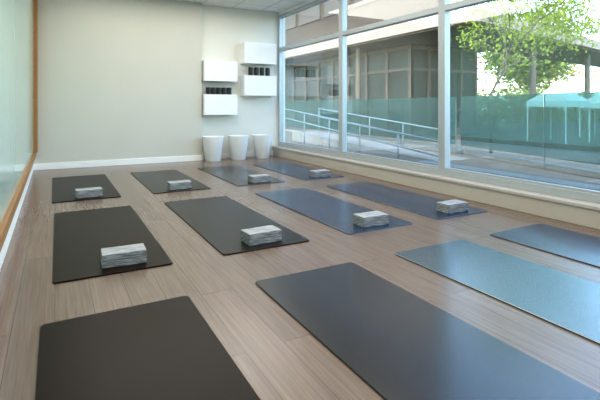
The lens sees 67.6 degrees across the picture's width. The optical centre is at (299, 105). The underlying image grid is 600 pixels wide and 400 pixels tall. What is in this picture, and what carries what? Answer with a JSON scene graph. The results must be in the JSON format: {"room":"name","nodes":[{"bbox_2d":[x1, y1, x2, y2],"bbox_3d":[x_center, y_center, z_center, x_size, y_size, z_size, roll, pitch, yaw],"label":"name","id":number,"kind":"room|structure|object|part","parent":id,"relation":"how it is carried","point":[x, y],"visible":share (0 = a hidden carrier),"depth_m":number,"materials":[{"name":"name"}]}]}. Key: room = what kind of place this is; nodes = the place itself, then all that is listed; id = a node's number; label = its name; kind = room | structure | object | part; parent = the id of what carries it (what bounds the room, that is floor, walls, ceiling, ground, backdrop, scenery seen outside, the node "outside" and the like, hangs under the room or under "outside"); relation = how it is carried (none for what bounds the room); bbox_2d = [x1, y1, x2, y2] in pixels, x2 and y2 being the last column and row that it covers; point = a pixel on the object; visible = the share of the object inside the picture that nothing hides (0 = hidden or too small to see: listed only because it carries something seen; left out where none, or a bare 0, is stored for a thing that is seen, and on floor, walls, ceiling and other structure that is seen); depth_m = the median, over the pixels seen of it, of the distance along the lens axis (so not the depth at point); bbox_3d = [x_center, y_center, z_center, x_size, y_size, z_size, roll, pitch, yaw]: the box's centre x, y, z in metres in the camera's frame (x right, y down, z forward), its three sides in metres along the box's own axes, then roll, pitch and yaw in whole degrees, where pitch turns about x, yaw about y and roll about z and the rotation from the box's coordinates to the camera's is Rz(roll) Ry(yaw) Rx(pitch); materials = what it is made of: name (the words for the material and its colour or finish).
{"room":"exercise studio","nodes":[
{"label":"exercise studio","id":0,"kind":"room"},
{"bbox_2d":[34,0,201,163],"bbox_3d":[-3.049,-0.450,7.719,2.680,2.900,0.270,0,0,-29],"label":"wall","id":1,"kind":"structure","parent":0,"point":[118,79],"depth_m":7.56,"materials":[{"name":"paint"}]},
{"bbox_2d":[34,151,272,169],"bbox_3d":[-2.346,0.950,8.008,4.150,0.100,0.138,0,0,-29],"label":"baseboard","id":2,"kind":"structure","parent":1,"relation":"attached to","point":[62,165],"depth_m":7.59,"materials":[{"name":"white paint"}]},
{"bbox_2d":[202,4,284,153],"bbox_3d":[-1.121,-0.450,8.842,1.780,2.900,0.150,0,0,-29],"label":"wall","id":3,"kind":"structure","parent":0,"point":[224,29],"depth_m":8.71,"materials":[{"name":"paint"}]},
{"bbox_2d":[202,60,236,81],"bbox_3d":[-1.515,-0.650,8.416,0.640,0.380,0.220,0,0,-29],"label":"wall box","id":4,"kind":"object","parent":3,"relation":"attached to","point":[212,70],"visible":0.88,"depth_m":8.30,"materials":[{"name":"white paint"}]},
{"bbox_2d":[202,94,236,114],"bbox_3d":[-1.515,-0.025,8.416,0.640,0.380,0.220,0,0,-29],"label":"wall box","id":5,"kind":"object","parent":3,"relation":"attached to","point":[212,104],"visible":0.94,"depth_m":8.30,"materials":[{"name":"white paint"}]},
{"bbox_2d":[206,87,210,93],"bbox_3d":[-1.693,-0.281,8.284,0.094,0.130,0.094,0,0,-29],"label":"jar","id":6,"kind":"object","parent":5,"relation":"on","point":[208,89],"visible":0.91,"depth_m":8.25,"materials":[{"name":"black glass"}]},
{"bbox_2d":[211,87,215,93],"bbox_3d":[-1.605,-0.281,8.332,0.094,0.130,0.094,0,0,-29],"label":"jar","id":7,"kind":"object","parent":5,"relation":"on","point":[213,89],"visible":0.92,"depth_m":8.29,"materials":[{"name":"black glass"}]},
{"bbox_2d":[216,87,220,93],"bbox_3d":[-1.518,-0.281,8.380,0.094,0.130,0.094,0,0,-29],"label":"jar","id":8,"kind":"object","parent":5,"relation":"on","point":[218,89],"visible":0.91,"depth_m":8.34,"materials":[{"name":"black glass"}]},
{"bbox_2d":[221,88,226,93],"bbox_3d":[-1.430,-0.281,8.428,0.094,0.130,0.094,0,0,-29],"label":"jar","id":9,"kind":"object","parent":5,"relation":"on","point":[223,90],"visible":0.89,"depth_m":8.39,"materials":[{"name":"black glass"}]},
{"bbox_2d":[227,88,231,94],"bbox_3d":[-1.342,-0.281,8.476,0.094,0.130,0.094,0,0,-29],"label":"jar","id":10,"kind":"object","parent":5,"relation":"on","point":[229,90],"visible":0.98,"depth_m":8.44,"materials":[{"name":"black glass"}]},
{"bbox_2d":[240,42,276,64],"bbox_3d":[-0.813,-1.025,8.800,0.680,0.410,0.220,0,0,-29],"label":"wall box","id":11,"kind":"object","parent":3,"relation":"attached to","point":[255,53],"visible":1,"depth_m":8.69,"materials":[{"name":"white paint"}]},
{"bbox_2d":[240,75,276,95],"bbox_3d":[-0.813,-0.395,8.800,0.680,0.390,0.220,0,0,-29],"label":"wall box","id":12,"kind":"object","parent":3,"relation":"attached to","point":[250,85],"visible":1,"depth_m":8.69,"materials":[{"name":"white paint"}]},
{"bbox_2d":[248,67,252,74],"bbox_3d":[-0.956,-0.670,8.687,0.094,0.160,0.094,0,0,-29],"label":"jar","id":13,"kind":"object","parent":12,"relation":"on","point":[250,69],"visible":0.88,"depth_m":8.65,"materials":[{"name":"black ceramic"}]},
{"bbox_2d":[254,67,258,75],"bbox_3d":[-0.851,-0.670,8.744,0.094,0.160,0.094,0,0,-29],"label":"jar","id":14,"kind":"object","parent":12,"relation":"on","point":[256,69],"visible":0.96,"depth_m":8.71,"materials":[{"name":"black ceramic"}]},
{"bbox_2d":[260,68,263,75],"bbox_3d":[-0.746,-0.670,8.802,0.094,0.160,0.094,0,0,-29],"label":"jar","id":15,"kind":"object","parent":12,"relation":"on","point":[261,69],"visible":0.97,"depth_m":8.76,"materials":[{"name":"black ceramic"}]},
{"bbox_2d":[265,68,269,75],"bbox_3d":[-0.640,-0.670,8.860,0.094,0.160,0.094,0,0,-29],"label":"jar","id":16,"kind":"object","parent":12,"relation":"on","point":[267,70],"visible":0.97,"depth_m":8.82,"materials":[{"name":"black ceramic"}]},
{"bbox_2d":[182,0,307,12],"bbox_3d":[0.104,-2.025,3.602,4.660,0.250,10.620,0,0,-29],"label":"ceiling","id":17,"kind":"structure","parent":0,"point":[277,6],"depth_m":8.30,"materials":[{"name":"tile"}]},
{"bbox_2d":[279,0,314,14],"bbox_3d":[2.083,-0.400,4.684,0.150,3.000,10.220,0,0,-29],"label":"wall","id":18,"kind":"structure","parent":0,"point":[308,1],"depth_m":8.46,"materials":[{"name":"white paint"}]},
{"bbox_2d":[278,0,339,156],"bbox_3d":[0.138,-0.512,8.134,0.090,2.655,2.260,0,0,-29],"label":"window","id":19,"kind":"structure","parent":18,"relation":"in","point":[281,48],"depth_m":8.52,"materials":[{"name":"metal"}]},
{"bbox_2d":[340,0,440,174],"bbox_3d":[1.189,-0.512,6.213,0.090,2.655,2.120,0,0,-29],"label":"window","id":20,"kind":"structure","parent":18,"relation":"in","point":[433,169],"depth_m":6.36,"materials":[{"name":"metal"}]},
{"bbox_2d":[272,146,599,229],"bbox_3d":[1.949,0.907,4.611,0.155,0.185,10.220,0,0,-29],"label":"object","id":21,"kind":"structure","parent":18,"relation":"attached to","point":[583,213],"depth_m":4.77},
{"bbox_2d":[441,0,599,203],"bbox_3d":[2.207,-0.512,4.353,0.090,2.655,2.120,0,0,-29],"label":"window","id":22,"kind":"structure","parent":18,"relation":"in","point":[576,193],"depth_m":5.05,"materials":[{"name":"metal"}]},
{"bbox_2d":[0,156,599,399],"bbox_3d":[0.060,1.050,3.578,4.560,0.100,10.620,0,0,-29],"label":"floor","id":23,"kind":"structure","parent":0,"point":[278,357],"depth_m":2.63,"materials":[{"name":"brown wood"}]},
{"bbox_2d":[52,174,120,202],"bbox_3d":[-2.693,0.995,5.559,0.670,0.009,1.820,0,0,-29],"label":"yoga mat","id":24,"kind":"object","parent":23,"relation":"on","point":[63,188],"visible":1,"depth_m":5.51,"materials":[{"name":"brown rubber"}]},
{"bbox_2d":[75,187,102,198],"bbox_3d":[-2.318,0.950,4.918,0.260,0.081,0.156,0,0,-31],"label":"block","id":25,"kind":"object","parent":24,"relation":"on","point":[93,191],"visible":1,"depth_m":4.87,"materials":[{"name":"stone"}]},
{"bbox_2d":[52,206,172,283],"bbox_3d":[-1.537,0.995,3.488,0.670,0.009,1.865,0,0,-29],"label":"yoga mat","id":26,"kind":"object","parent":23,"relation":"on","point":[79,237],"visible":1,"depth_m":3.30,"materials":[{"name":"brown rubber"}]},
{"bbox_2d":[101,243,146,268],"bbox_3d":[-1.121,0.950,2.848,0.260,0.081,0.156,0,0,-26],"label":"block","id":27,"kind":"object","parent":26,"relation":"on","point":[117,256],"visible":1,"depth_m":2.80,"materials":[{"name":"stone"}]},
{"bbox_2d":[35,296,260,399],"bbox_3d":[-0.441,0.995,1.380,0.670,0.009,1.845,0,0,-29],"label":"yoga mat","id":28,"kind":"object","parent":23,"relation":"on","point":[166,349],"visible":1,"depth_m":1.75,"materials":[{"name":"brown rubber"}]},
{"bbox_2d":[131,169,210,193],"bbox_3d":[-1.803,0.995,6.046,0.670,0.009,1.820,0,0,-29],"label":"yoga mat","id":29,"kind":"object","parent":23,"relation":"on","point":[155,181],"visible":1,"depth_m":6.04,"materials":[{"name":"rubber"}]},
{"bbox_2d":[167,180,191,189],"bbox_3d":[-1.452,0.950,5.397,0.260,0.081,0.156,0,0,-27],"label":"block","id":30,"kind":"object","parent":29,"relation":"on","point":[181,184],"visible":1,"depth_m":5.34,"materials":[{"name":"stone"}]},
{"bbox_2d":[202,136,223,161],"bbox_3d":[-1.586,0.776,8.171,0.384,0.446,0.384,0,0,-29],"label":"waste bin","id":31,"kind":"object","parent":23,"relation":"on","point":[212,145],"visible":1,"depth_m":8.03,"materials":[{"name":"white plastic"}]},
{"bbox_2d":[164,196,308,254],"bbox_3d":[-0.664,0.995,3.965,0.670,0.009,1.865,0,0,-29],"label":"yoga mat","id":32,"kind":"object","parent":23,"relation":"on","point":[220,221],"visible":1,"depth_m":3.81,"materials":[{"name":"rubber"}]},
{"bbox_2d":[241,225,281,245],"bbox_3d":[-0.284,0.950,3.296,0.260,0.081,0.156,0,0,-32],"label":"block","id":33,"kind":"object","parent":32,"relation":"on","point":[270,233],"visible":1,"depth_m":3.25,"materials":[{"name":"stone"}]},
{"bbox_2d":[228,135,248,159],"bbox_3d":[-1.156,0.776,8.406,0.384,0.446,0.384,0,0,-29],"label":"waste bin","id":34,"kind":"object","parent":23,"relation":"on","point":[237,143],"visible":1,"depth_m":8.27,"materials":[{"name":"white plastic"}]},
{"bbox_2d":[198,165,284,185],"bbox_3d":[-0.917,0.995,6.531,0.660,0.009,1.820,0,0,-28],"label":"yoga mat","id":35,"kind":"object","parent":23,"relation":"on","point":[236,175],"visible":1,"depth_m":6.48,"materials":[{"name":"grey rubber"}]},
{"bbox_2d":[248,174,270,182],"bbox_3d":[-0.535,0.950,5.884,0.260,0.081,0.156,0,0,-29],"label":"block","id":36,"kind":"object","parent":35,"relation":"on","point":[257,178],"visible":1,"depth_m":5.83,"materials":[{"name":"stone"}]},
{"bbox_2d":[253,134,271,158],"bbox_3d":[-0.726,0.776,8.642,0.384,0.446,0.384,0,0,-29],"label":"waste bin","id":37,"kind":"object","parent":23,"relation":"on","point":[262,142],"visible":1,"depth_m":8.50,"materials":[{"name":"white plastic"}]},
{"bbox_2d":[253,162,343,179],"bbox_3d":[-0.088,0.995,6.985,0.650,0.009,1.820,0,0,-28],"label":"yoga mat","id":38,"kind":"object","parent":23,"relation":"on","point":[294,170],"visible":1,"depth_m":6.99,"materials":[{"name":"blue rubber"}]},
{"bbox_2d":[309,169,329,177],"bbox_3d":[0.280,0.950,6.327,0.260,0.081,0.156,0,0,-27],"label":"block","id":39,"kind":"object","parent":38,"relation":"on","point":[322,172],"visible":1,"depth_m":6.27,"materials":[{"name":"stone"}]},
{"bbox_2d":[255,188,411,234],"bbox_3d":[0.222,0.995,4.450,0.660,0.009,1.865,0,0,-29],"label":"yoga mat","id":40,"kind":"object","parent":23,"relation":"on","point":[336,213],"visible":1,"depth_m":4.33,"materials":[{"name":"blue rubber"}]},
{"bbox_2d":[353,211,388,227],"bbox_3d":[0.598,0.950,3.772,0.260,0.081,0.156,0,0,-28],"label":"block","id":41,"kind":"object","parent":40,"relation":"on","point":[372,218],"visible":1,"depth_m":3.72,"materials":[{"name":"plastic"}]},
{"bbox_2d":[327,182,486,219],"bbox_3d":[1.051,0.995,4.903,0.650,0.009,1.865,0,0,-28],"label":"yoga mat","id":42,"kind":"object","parent":23,"relation":"on","point":[416,203],"visible":1,"depth_m":4.80,"materials":[{"name":"blue rubber"}]},
{"bbox_2d":[436,199,467,213],"bbox_3d":[1.442,0.950,4.239,0.260,0.081,0.156,0,0,-29],"label":"block","id":43,"kind":"object","parent":42,"relation":"on","point":[449,206],"visible":1,"depth_m":4.18,"materials":[{"name":"plastic"}]},
{"bbox_2d":[256,262,599,399],"bbox_3d":[0.475,0.995,1.881,0.670,0.009,1.845,0,0,-28],"label":"yoga mat","id":44,"kind":"object","parent":23,"relation":"on","point":[400,344],"visible":1,"depth_m":1.87,"materials":[{"name":"grey rubber"}]},
{"bbox_2d":[395,240,599,344],"bbox_3d":[1.361,0.995,2.366,0.660,0.009,1.845,0,0,-28],"label":"yoga mat","id":45,"kind":"object","parent":23,"relation":"on","point":[571,303],"visible":1,"depth_m":2.51,"materials":[{"name":"rubber"}]},
{"bbox_2d":[490,224,599,267],"bbox_3d":[2.191,0.995,2.820,0.650,0.009,1.845,0,0,-29],"label":"yoga mat","id":46,"kind":"object","parent":23,"relation":"on","point":[580,247],"visible":1,"depth_m":3.27,"materials":[{"name":"blue rubber"}]},
{"bbox_3d":[-1.852,-0.450,2.532,0.200,2.900,10.620,0,0,-29],"label":"wall","id":47,"kind":"structure","parent":0,"visible":0},
{"bbox_2d":[0,164,33,269],"bbox_3d":[-1.727,0.900,2.532,0.020,0.200,10.100,0,0,-29],"label":"baseboard","id":48,"kind":"structure","parent":47,"relation":"attached to","point":[12,226],"depth_m":3.58,"materials":[{"name":"white paint"}]},
{"bbox_2d":[0,0,37,251],"bbox_3d":[-1.722,-0.540,2.580,0.075,2.680,9.980,0,0,-29],"label":"mirror","id":49,"kind":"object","parent":47,"relation":"in","point":[18,18],"depth_m":3.85,"materials":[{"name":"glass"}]},
{"label":"outside","id":50,"kind":"structure","parent":0,"visible":0},
{"bbox_2d":[285,113,599,184],"bbox_3d":[29.302,1.200,44.525,85.850,0.200,130.000,0,0,-29],"label":"ground","id":51,"kind":"structure","parent":50,"point":[509,139],"depth_m":12.48,"materials":[{"name":"grey concrete"}]},
{"bbox_2d":[285,108,437,158],"bbox_3d":[1.088,0.582,11.139,0.032,1.036,6.726,0,0,-29],"label":"handrail","id":52,"kind":"object","parent":51,"relation":"on","point":[304,122],"visible":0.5,"depth_m":10.24,"materials":[{"name":"metal"}]},
{"bbox_3d":[2.053,0.830,9.375,0.024,0.540,0.024,0,0,-6],"label":"post","id":53,"kind":"part","parent":52,"relation":"part of","materials":[{"name":"metal"}]},
{"bbox_2d":[285,128,464,153],"bbox_3d":[1.177,1.050,15.903,0.220,0.100,12.230,0,0,-25],"label":"curb","id":54,"kind":"object","parent":51,"relation":"on","point":[406,144],"visible":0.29,"depth_m":11.73,"materials":[{"name":"concrete"}]},
{"bbox_2d":[319,108,437,146],"bbox_3d":[1.916,0.582,12.333,0.032,1.036,5.426,0,0,-29],"label":"handrail","id":55,"kind":"object","parent":51,"relation":"on","point":[319,108],"visible":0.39,"depth_m":11.81,"materials":[{"name":"metal"}]},
{"bbox_2d":[304,97,455,153],"bbox_3d":[1.016,0.445,15.829,0.041,1.310,12.250,0,0,-25],"label":"fence","id":56,"kind":"object","parent":51,"relation":"on","point":[455,97],"visible":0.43,"depth_m":10.28,"materials":[{"name":"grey metal"}]},
{"bbox_3d":[2.726,0.450,12.128,0.018,1.300,0.018,0,0,43],"label":"post","id":57,"kind":"part","parent":56,"relation":"part of","materials":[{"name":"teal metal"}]},
{"bbox_3d":[3.577,0.450,10.276,0.018,1.300,0.018,0,0,-2],"label":"post","id":58,"kind":"part","parent":56,"relation":"part of","materials":[{"name":"grey metal"}]},
{"bbox_2d":[292,130,469,161],"bbox_3d":[1.626,0.950,11.718,0.900,0.300,6.200,0,0,-29],"label":"ramp","id":59,"kind":"object","parent":51,"relation":"on","point":[313,137],"visible":0.79,"depth_m":11.33,"materials":[{"name":"concrete"}]},
{"bbox_2d":[285,0,561,136],"bbox_3d":[3.083,-3.450,21.349,6.100,9.100,17.500,0,0,-29],"label":"building","id":60,"kind":"structure","parent":51,"relation":"on","point":[387,65],"depth_m":17.57,"materials":[{"name":"beige concrete"}]},
{"bbox_2d":[461,94,544,169],"bbox_3d":[4.203,0.445,7.710,0.038,1.310,4.883,0,0,-14],"label":"fence","id":61,"kind":"object","parent":51,"relation":"on","point":[544,94],"visible":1,"depth_m":7.70,"materials":[{"name":"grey metal"}]},
{"bbox_3d":[3.631,0.450,10.073,0.018,1.300,0.018,0,0,9],"label":"post","id":62,"kind":"part","parent":61,"relation":"part of","materials":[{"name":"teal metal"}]},
{"bbox_3d":[4.210,0.450,7.711,0.018,1.300,0.018,0,0,-36],"label":"post","id":63,"kind":"part","parent":61,"relation":"part of","materials":[{"name":"grey metal"}]},
{"bbox_2d":[415,160,599,190],"bbox_3d":[4.085,1.040,4.514,0.300,0.120,8.000,0,0,-29],"label":"curb","id":64,"kind":"object","parent":51,"relation":"on","point":[488,171],"visible":0.49,"depth_m":6.23,"materials":[{"name":"concrete"}]},
{"bbox_2d":[450,0,599,152],"bbox_3d":[4.979,-1.236,9.614,3.872,4.680,5.263,0,0,20],"label":"tree","id":65,"kind":"object","parent":51,"relation":"on","point":[510,16],"visible":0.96,"depth_m":10.32,"materials":[{"name":"green plant"}]},
{"bbox_2d":[464,150,599,178],"bbox_3d":[4.375,1.050,7.752,0.220,0.100,4.863,0,0,-14],"label":"curb","id":66,"kind":"object","parent":51,"relation":"on","point":[587,172],"visible":1,"depth_m":7.95,"materials":[{"name":"concrete"}]},
{"bbox_2d":[478,88,599,125],"bbox_3d":[15.296,0.115,28.308,20.224,2.429,1.298,0,0,-29],"label":"hedge","id":67,"kind":"object","parent":51,"relation":"on","point":[520,112],"visible":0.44,"depth_m":26.91,"materials":[{"name":"green plant"}]},
{"bbox_2d":[478,0,599,118],"bbox_3d":[18.935,-4.901,37.560,12.066,12.138,10.945,0,0,23],"label":"tree","id":68,"kind":"object","parent":51,"relation":"on","point":[523,74],"visible":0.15,"depth_m":36.03,"materials":[{"name":"green plant"}]},
{"bbox_2d":[480,30,597,106],"bbox_3d":[26.923,-4.297,51.690,12.622,10.820,11.531,0,0,30],"label":"tree","id":69,"kind":"object","parent":51,"relation":"on","point":[571,67],"visible":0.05,"depth_m":49.80,"materials":[{"name":"green plant"}]},
{"bbox_2d":[489,34,599,130],"bbox_3d":[16.237,-0.800,23.858,20.392,3.800,3.126,0,0,-40],"label":"canopy","id":70,"kind":"object","parent":51,"relation":"on","point":[592,57],"visible":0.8,"depth_m":19.56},
{"bbox_2d":[527,80,589,143],"bbox_3d":[7.948,0.150,13.809,1.243,1.900,1.243,0,0,-29],"label":"canopy tent","id":71,"kind":"object","parent":51,"relation":"on","point":[556,95],"visible":0.93,"depth_m":13.51,"materials":[{"name":"white fabric"}]},
{"bbox_2d":[579,91,599,136],"bbox_3d":[10.691,0.250,15.879,1.010,1.700,1.010,0,0,-29],"label":"canopy tent","id":72,"kind":"object","parent":51,"relation":"on","point":[594,100],"visible":0.83,"depth_m":15.82,"materials":[{"name":"white fabric"}]}
]}

